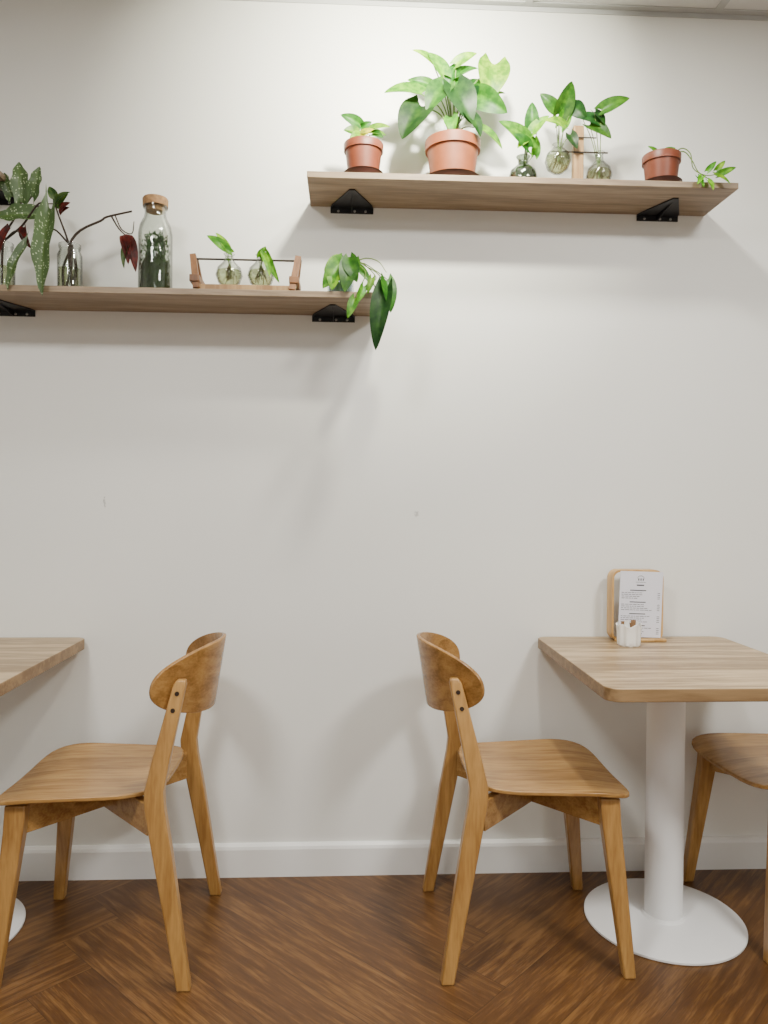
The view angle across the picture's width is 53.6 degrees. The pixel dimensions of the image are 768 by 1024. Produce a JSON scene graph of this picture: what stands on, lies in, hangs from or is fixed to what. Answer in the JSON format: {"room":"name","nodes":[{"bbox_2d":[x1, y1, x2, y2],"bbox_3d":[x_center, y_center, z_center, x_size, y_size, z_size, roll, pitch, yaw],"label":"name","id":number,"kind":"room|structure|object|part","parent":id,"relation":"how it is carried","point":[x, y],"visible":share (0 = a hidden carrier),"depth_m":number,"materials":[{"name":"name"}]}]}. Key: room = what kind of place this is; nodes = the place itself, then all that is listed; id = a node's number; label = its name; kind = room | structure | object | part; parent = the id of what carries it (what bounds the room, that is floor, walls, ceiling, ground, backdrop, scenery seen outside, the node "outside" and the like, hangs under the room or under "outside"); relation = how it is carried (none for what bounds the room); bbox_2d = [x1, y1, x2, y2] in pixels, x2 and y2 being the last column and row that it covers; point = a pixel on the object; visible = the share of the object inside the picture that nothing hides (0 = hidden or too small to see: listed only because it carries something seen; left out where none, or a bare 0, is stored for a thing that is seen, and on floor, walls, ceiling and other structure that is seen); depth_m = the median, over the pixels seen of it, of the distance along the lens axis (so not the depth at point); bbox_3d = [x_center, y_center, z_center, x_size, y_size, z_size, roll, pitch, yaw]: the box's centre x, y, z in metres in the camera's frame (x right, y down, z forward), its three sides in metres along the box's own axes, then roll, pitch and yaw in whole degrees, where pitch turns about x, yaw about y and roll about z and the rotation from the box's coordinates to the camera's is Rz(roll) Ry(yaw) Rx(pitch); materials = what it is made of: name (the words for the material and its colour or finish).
{"room":"cafe","nodes":[
{"label":"cafe","id":0,"kind":"room"},
{"bbox_2d":[0,0,767,845],"bbox_3d":[-0.015,-0.224,2.429,6.600,2.715,0.120,0,1,-3],"label":"wall","id":1,"kind":"structure","parent":0,"point":[545,405],"depth_m":2.37,"materials":[{"name":"paint"}]},
{"bbox_2d":[0,171,9,190],"bbox_3d":[-1.703,-0.960,2.169,1.235,0.018,0.213,0,1,-3],"label":"wall shelf","id":2,"kind":"object","parent":1,"relation":"attached to","point":[2,176],"visible":0.02,"depth_m":2.17,"materials":[{"name":"laminate"}]},
{"bbox_2d":[0,190,13,204],"bbox_3d":[-1.173,-0.938,2.232,0.132,0.020,0.140,0,1,-3],"label":"shelf bracket","id":3,"kind":"object","parent":1,"relation":"attached to","point":[3,201],"visible":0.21,"depth_m":2.30,"materials":[{"name":"black metal"}]},
{"bbox_2d":[0,299,34,316],"bbox_3d":[-1.123,-0.603,2.239,0.132,0.020,0.140,0,1,-3],"label":"shelf bracket","id":4,"kind":"object","parent":1,"relation":"attached to","point":[6,308],"visible":1,"depth_m":2.30,"materials":[{"name":"black metal"}]},
{"bbox_2d":[0,285,372,315],"bbox_3d":[-0.630,-0.619,2.226,1.238,0.018,0.213,0,1,-3],"label":"wall shelf","id":5,"kind":"object","parent":1,"relation":"attached to","point":[57,298],"visible":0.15,"depth_m":2.18,"materials":[{"name":"laminate"}]},
{"bbox_2d":[0,162,69,295],"bbox_3d":[-1.012,-0.800,2.137,0.254,0.408,0.116,1,1,14],"label":"potted plant","id":6,"kind":"object","parent":5,"relation":"on","point":[22,189],"visible":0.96,"depth_m":2.13,"materials":[{"name":"green plant"}]},
{"bbox_3d":[-1.012,-0.773,2.145,0.172,0.265,0.082,0,1,-3],"label":"stem","id":7,"kind":"part","parent":6,"relation":"part of","materials":[{"name":"green plant"}]},
{"bbox_2d":[47,187,137,285],"bbox_3d":[-0.835,-0.781,2.178,0.267,0.305,0.068,1,1,7],"label":"potted plant","id":8,"kind":"object","parent":5,"relation":"on","point":[129,249],"visible":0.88,"depth_m":2.18,"materials":[{"name":"clear"}]},
{"bbox_2d":[138,194,172,287],"bbox_3d":[-0.661,-0.767,2.199,0.096,0.279,0.096,0,1,-3],"label":"bottle","id":9,"kind":"object","parent":5,"relation":"on","point":[155,269],"visible":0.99,"depth_m":2.17,"materials":[{"name":"clear glass"}]},
{"bbox_2d":[189,233,301,290],"bbox_3d":[-0.400,-0.717,2.211,0.320,0.182,0.105,0,1,-3],"label":"potted plant","id":10,"kind":"object","parent":5,"relation":"on","point":[196,279],"visible":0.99,"depth_m":2.18,"materials":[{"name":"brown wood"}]},
{"bbox_3d":[-0.397,-0.722,2.204,0.120,0.077,0.034,1,1,9],"label":"stem","id":11,"kind":"part","parent":10,"relation":"part of","materials":[{"name":"green plant"}]},
{"bbox_2d":[322,252,396,349],"bbox_3d":[-0.065,-0.597,2.170,0.219,0.289,0.124,1,1,17],"label":"potted plant","id":12,"kind":"object","parent":5,"relation":"on","point":[345,269],"visible":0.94,"depth_m":2.13,"materials":[{"name":"green plant"}]},
{"bbox_3d":[-0.070,-0.661,2.152,0.160,0.126,0.059,1,1,31],"label":"stem","id":13,"kind":"part","parent":12,"relation":"part of","materials":[{"name":"green plant"}]},
{"bbox_2d":[312,304,354,322],"bbox_3d":[-0.153,-0.597,2.286,0.132,0.020,0.140,0,1,-3],"label":"shelf bracket","id":14,"kind":"object","parent":1,"relation":"attached to","point":[332,312],"visible":1,"depth_m":2.34,"materials":[{"name":"black metal"}]},
{"bbox_2d":[331,189,372,213],"bbox_3d":[-0.096,-0.932,2.283,0.132,0.020,0.140,0,1,-3],"label":"shelf bracket","id":15,"kind":"object","parent":1,"relation":"attached to","point":[350,202],"visible":1,"depth_m":2.33,"materials":[{"name":"black metal"}]},
{"bbox_2d":[0,835,766,880],"bbox_3d":[-0.021,1.084,2.381,6.600,0.101,0.016,0,1,-3],"label":"baseboard","id":16,"kind":"structure","parent":1,"relation":"attached to","point":[402,857],"depth_m":2.37,"materials":[{"name":"white paint"}]},
{"bbox_2d":[230,0,767,20],"bbox_3d":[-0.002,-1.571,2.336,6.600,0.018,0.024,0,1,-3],"label":"ceiling","id":17,"kind":"structure","parent":1,"relation":"attached to","point":[494,5],"depth_m":2.36,"materials":[{"name":"white paint"}]},
{"bbox_2d":[307,171,738,215],"bbox_3d":[0.398,-0.947,2.270,1.242,0.018,0.213,0,1,-3],"label":"wall shelf","id":18,"kind":"object","parent":1,"relation":"attached to","point":[381,190],"visible":1,"depth_m":2.23,"materials":[{"name":"laminate"}]},
{"bbox_2d":[341,113,389,172],"bbox_3d":[-0.058,-1.052,2.201,0.118,0.189,0.122,0,1,-44],"label":"potted plant","id":19,"kind":"object","parent":18,"relation":"on","point":[363,153],"visible":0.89,"depth_m":2.17,"materials":[{"name":"green plant"}]},
{"bbox_3d":[-0.059,-1.014,2.204,0.115,0.100,0.115,0,1,-3],"label":"pot","id":20,"kind":"part","parent":19,"relation":"part of","materials":[{"name":"ceramic"}]},
{"bbox_2d":[384,49,510,175],"bbox_3d":[0.182,-1.157,2.238,0.368,0.401,0.170,0,1,-3],"label":"potted plant","id":21,"kind":"object","parent":18,"relation":"on","point":[453,150],"visible":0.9,"depth_m":2.19,"materials":[{"name":"green plant"}]},
{"bbox_3d":[0.202,-1.026,2.241,0.164,0.127,0.164,0,1,-3],"label":"pot","id":22,"kind":"part","parent":21,"relation":"part of","materials":[{"name":"ceramic"}]},
{"bbox_3d":[0.216,-1.204,2.224,0.213,0.233,0.067,0,1,-3],"label":"stem","id":23,"kind":"part","parent":21,"relation":"part of","materials":[{"name":"green plant"}]},
{"bbox_2d":[499,102,548,176],"bbox_3d":[0.399,-1.082,2.237,0.152,0.252,0.091,0,1,-18],"label":"plant","id":24,"kind":"object","parent":18,"relation":"on","point":[524,134],"visible":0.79,"depth_m":2.22,"materials":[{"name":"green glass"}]},
{"bbox_3d":[0.411,-1.003,2.247,0.084,0.095,0.084,0,1,-3],"label":"glass","id":25,"kind":"part","parent":24,"relation":"part of","materials":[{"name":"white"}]},
{"bbox_3d":[0.424,-1.052,2.241,0.030,0.148,0.057,1,1,38],"label":"stem","id":26,"kind":"part","parent":24,"relation":"part of","materials":[{"name":"green plant"}]},
{"bbox_2d":[540,81,629,178],"bbox_3d":[0.592,-1.119,2.246,0.258,0.328,0.094,0,1,-3],"label":"plant","id":27,"kind":"object","parent":18,"relation":"on","point":[566,105],"visible":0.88,"depth_m":2.24,"materials":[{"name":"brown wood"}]},
{"bbox_3d":[0.511,-1.038,2.235,0.076,0.086,0.076,0,1,-3],"label":"glass bulb","id":28,"kind":"part","parent":27,"relation":"part of","materials":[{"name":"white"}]},
{"bbox_3d":[0.574,-1.054,2.253,0.031,0.174,0.024,0,1,-3],"label":"post","id":29,"kind":"part","parent":27,"relation":"part of","materials":[{"name":"brown wood"}]},
{"bbox_3d":[0.575,-1.101,2.253,0.131,0.224,0.049,0,1,-3],"label":"stem","id":30,"kind":"part","parent":27,"relation":"part of","materials":[{"name":"green plant"}]},
{"bbox_3d":[0.634,-1.007,2.241,0.076,0.104,0.076,0,1,-3],"label":"glass bulb","id":31,"kind":"part","parent":27,"relation":"part of","materials":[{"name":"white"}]},
{"bbox_2d":[642,146,735,189],"bbox_3d":[0.873,-0.997,2.208,0.252,0.160,0.118,1,1,40],"label":"potted plant","id":32,"kind":"object","parent":18,"relation":"on","point":[662,164],"visible":0.9,"depth_m":2.20,"materials":[{"name":"green plant"}]},
{"bbox_3d":[0.821,-1.006,2.251,0.111,0.094,0.111,0,1,-3],"label":"pot","id":33,"kind":"part","parent":32,"relation":"part of","materials":[{"name":"ceramic"}]},
{"bbox_3d":[0.886,-1.008,2.212,0.172,0.114,0.025,1,1,30],"label":"stem","id":34,"kind":"part","parent":32,"relation":"part of","materials":[{"name":"green plant"}]},
{"bbox_2d":[636,198,678,221],"bbox_3d":[0.865,-0.926,2.329,0.132,0.020,0.140,0,1,-3],"label":"shelf bracket","id":35,"kind":"object","parent":1,"relation":"attached to","point":[667,211],"visible":1,"depth_m":2.37,"materials":[{"name":"black metal"}]},
{"bbox_2d":[715,0,729,9],"bbox_3d":[1.166,-1.531,-0.111,0.024,0.004,4.976,0,1,-3],"label":"trim","id":36,"kind":"structure","parent":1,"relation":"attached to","point":[723,3],"depth_m":2.35,"materials":[{"name":"silver metal"}]},
{"bbox_2d":[0,869,767,1023],"bbox_3d":[0.098,1.175,-0.107,6.600,0.001,5.000,0,1,-3],"label":"floor","id":37,"kind":"structure","parent":0,"point":[363,949],"depth_m":1.94,"materials":[{"name":"brown wood"}]},
{"bbox_2d":[0,637,84,941],"bbox_3d":[-1.192,0.760,1.989,0.596,0.745,0.668,0,1,-3],"label":"cafe table","id":38,"kind":"object","parent":37,"relation":"on","point":[22,659],"visible":0.83,"depth_m":2.08,"materials":[{"name":"laminate"}]},
{"bbox_2d":[0,632,225,991],"bbox_3d":[-0.692,0.732,2.021,0.534,0.808,0.468,0,1,-3],"label":"dining chair","id":39,"kind":"object","parent":37,"relation":"on","point":[73,780],"visible":1,"depth_m":1.89,"materials":[{"name":"brown wood"}]},
{"bbox_3d":[-0.902,0.920,1.822,0.083,0.434,0.067,0,1,-3],"label":"leg","id":40,"kind":"part","parent":39,"relation":"part of","materials":[{"name":"brown wood"}]},
{"bbox_3d":[-0.921,0.914,2.205,0.083,0.434,0.067,0,1,-3],"label":"leg","id":41,"kind":"part","parent":39,"relation":"part of","materials":[{"name":"brown wood"}]},
{"bbox_3d":[-0.757,0.695,2.018,0.404,0.038,0.427,0,1,-3],"label":"seat","id":42,"kind":"part","parent":39,"relation":"part of","materials":[{"name":"brown wood"}]},
{"bbox_3d":[-0.730,0.740,2.030,0.022,0.074,0.477,1,1,39],"label":"rail","id":43,"kind":"part","parent":39,"relation":"part of","materials":[{"name":"brown wood"}]},
{"bbox_3d":[-0.729,0.740,2.009,0.022,0.075,0.477,0,1,-44],"label":"rail","id":44,"kind":"part","parent":39,"relation":"part of","materials":[{"name":"brown wood"}]},
{"bbox_3d":[-0.518,0.773,1.829,0.114,0.734,0.067,0,1,-3],"label":"leg","id":45,"kind":"part","parent":39,"relation":"part of","materials":[{"name":"brown wood"}]},
{"bbox_3d":[-0.497,0.422,2.026,0.149,0.185,0.422,0,1,-3],"label":"backrest","id":46,"kind":"part","parent":39,"relation":"part of","materials":[{"name":"brown wood"}]},
{"bbox_3d":[-0.537,0.766,2.230,0.114,0.734,0.067,0,1,-3],"label":"leg","id":47,"kind":"part","parent":39,"relation":"part of","materials":[{"name":"brown wood"}]},
{"bbox_2d":[416,632,635,985],"bbox_3d":[0.352,0.738,2.071,0.534,0.808,0.468,0,1,-3],"label":"dining chair","id":48,"kind":"object","parent":37,"relation":"on","point":[564,776],"visible":1,"depth_m":1.93,"materials":[{"name":"brown wood"}]},
{"bbox_3d":[0.178,0.771,2.264,0.114,0.734,0.067,0,1,-3],"label":"leg","id":49,"kind":"part","parent":48,"relation":"part of","materials":[{"name":"brown wood"}]},
{"bbox_3d":[0.162,0.426,2.057,0.149,0.185,0.422,0,1,-3],"label":"backrest","id":50,"kind":"part","parent":48,"relation":"part of","materials":[{"name":"brown wood"}]},
{"bbox_3d":[0.197,0.777,1.864,0.114,0.734,0.067,0,1,-3],"label":"leg","id":51,"kind":"part","parent":48,"relation":"part of","materials":[{"name":"brown wood"}]},
{"bbox_3d":[0.390,0.747,2.062,0.022,0.074,0.477,1,1,39],"label":"rail","id":52,"kind":"part","parent":48,"relation":"part of","materials":[{"name":"brown wood"}]},
{"bbox_3d":[0.389,0.747,2.084,0.022,0.075,0.477,0,1,-44],"label":"rail","id":53,"kind":"part","parent":48,"relation":"part of","materials":[{"name":"brown wood"}]},
{"bbox_3d":[0.418,0.702,2.074,0.404,0.038,0.427,0,1,-3],"label":"seat","id":54,"kind":"part","parent":48,"relation":"part of","materials":[{"name":"brown wood"}]},
{"bbox_3d":[0.560,0.923,2.276,0.083,0.434,0.067,0,1,-3],"label":"leg","id":55,"kind":"part","parent":48,"relation":"part of","materials":[{"name":"brown wood"}]},
{"bbox_3d":[0.578,0.929,1.893,0.083,0.434,0.067,0,1,-3],"label":"leg","id":56,"kind":"part","parent":48,"relation":"part of","materials":[{"name":"brown wood"}]},
{"bbox_2d":[538,636,767,965],"bbox_3d":[0.789,0.772,2.084,0.595,0.745,0.668,0,1,-3],"label":"cafe table","id":57,"kind":"object","parent":37,"relation":"on","point":[673,922],"visible":0.94,"depth_m":2.08,"materials":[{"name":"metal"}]},
{"bbox_2d":[616,620,641,646],"bbox_3d":[0.729,0.358,2.259,0.074,0.077,0.075,0,1,-3],"label":"sugar pot","id":58,"kind":"object","parent":57,"relation":"on","point":[628,633],"visible":1,"depth_m":2.23,"materials":[{"name":"white ceramic"}]},
{"bbox_2d":[607,569,666,641],"bbox_3d":[0.780,0.287,2.344,0.166,0.218,0.062,0,1,-3],"label":"holder","id":59,"kind":"object","parent":57,"relation":"on","point":[641,590],"visible":0.79,"depth_m":2.33,"materials":[{"name":"wood"},{"name":"paper"},{"name":"ink"}]},
{"bbox_2d":[683,733,767,963],"bbox_3d":[1.210,0.743,2.168,0.534,0.808,0.468,0,1,-6],"label":"dining chair","id":60,"kind":"object","parent":37,"relation":"on","point":[742,756],"visible":0.99,"depth_m":2.29,"materials":[{"name":"brown wood"}]},
{"bbox_3d":[0.971,0.925,2.338,0.083,0.434,0.067,0,1,-6],"label":"leg","id":61,"kind":"part","parent":60,"relation":"part of","materials":[{"name":"brown wood"}]},
{"bbox_3d":[1.174,0.751,2.153,0.477,0.075,0.022,1,1,42],"label":"rail","id":62,"kind":"part","parent":60,"relation":"part of","materials":[{"name":"brown wood"}]},
{"bbox_3d":[1.145,0.706,2.160,0.404,0.038,0.427,0,1,-6],"label":"seat","id":63,"kind":"part","parent":60,"relation":"part of","materials":[{"name":"brown wood"}]},
{"bbox_3d":[1.013,0.931,1.956,0.083,0.434,0.067,0,1,-6],"label":"leg","id":64,"kind":"part","parent":60,"relation":"part of","materials":[{"name":"brown wood"}]},
{"bbox_2d":[517,0,767,9],"bbox_3d":[0.117,-1.590,-0.150,6.840,0.100,5.240,0,1,-3],"label":"ceiling","id":65,"kind":"structure","parent":0,"point":[733,4],"depth_m":2.35,"materials":[{"name":"white paint"}]}
]}

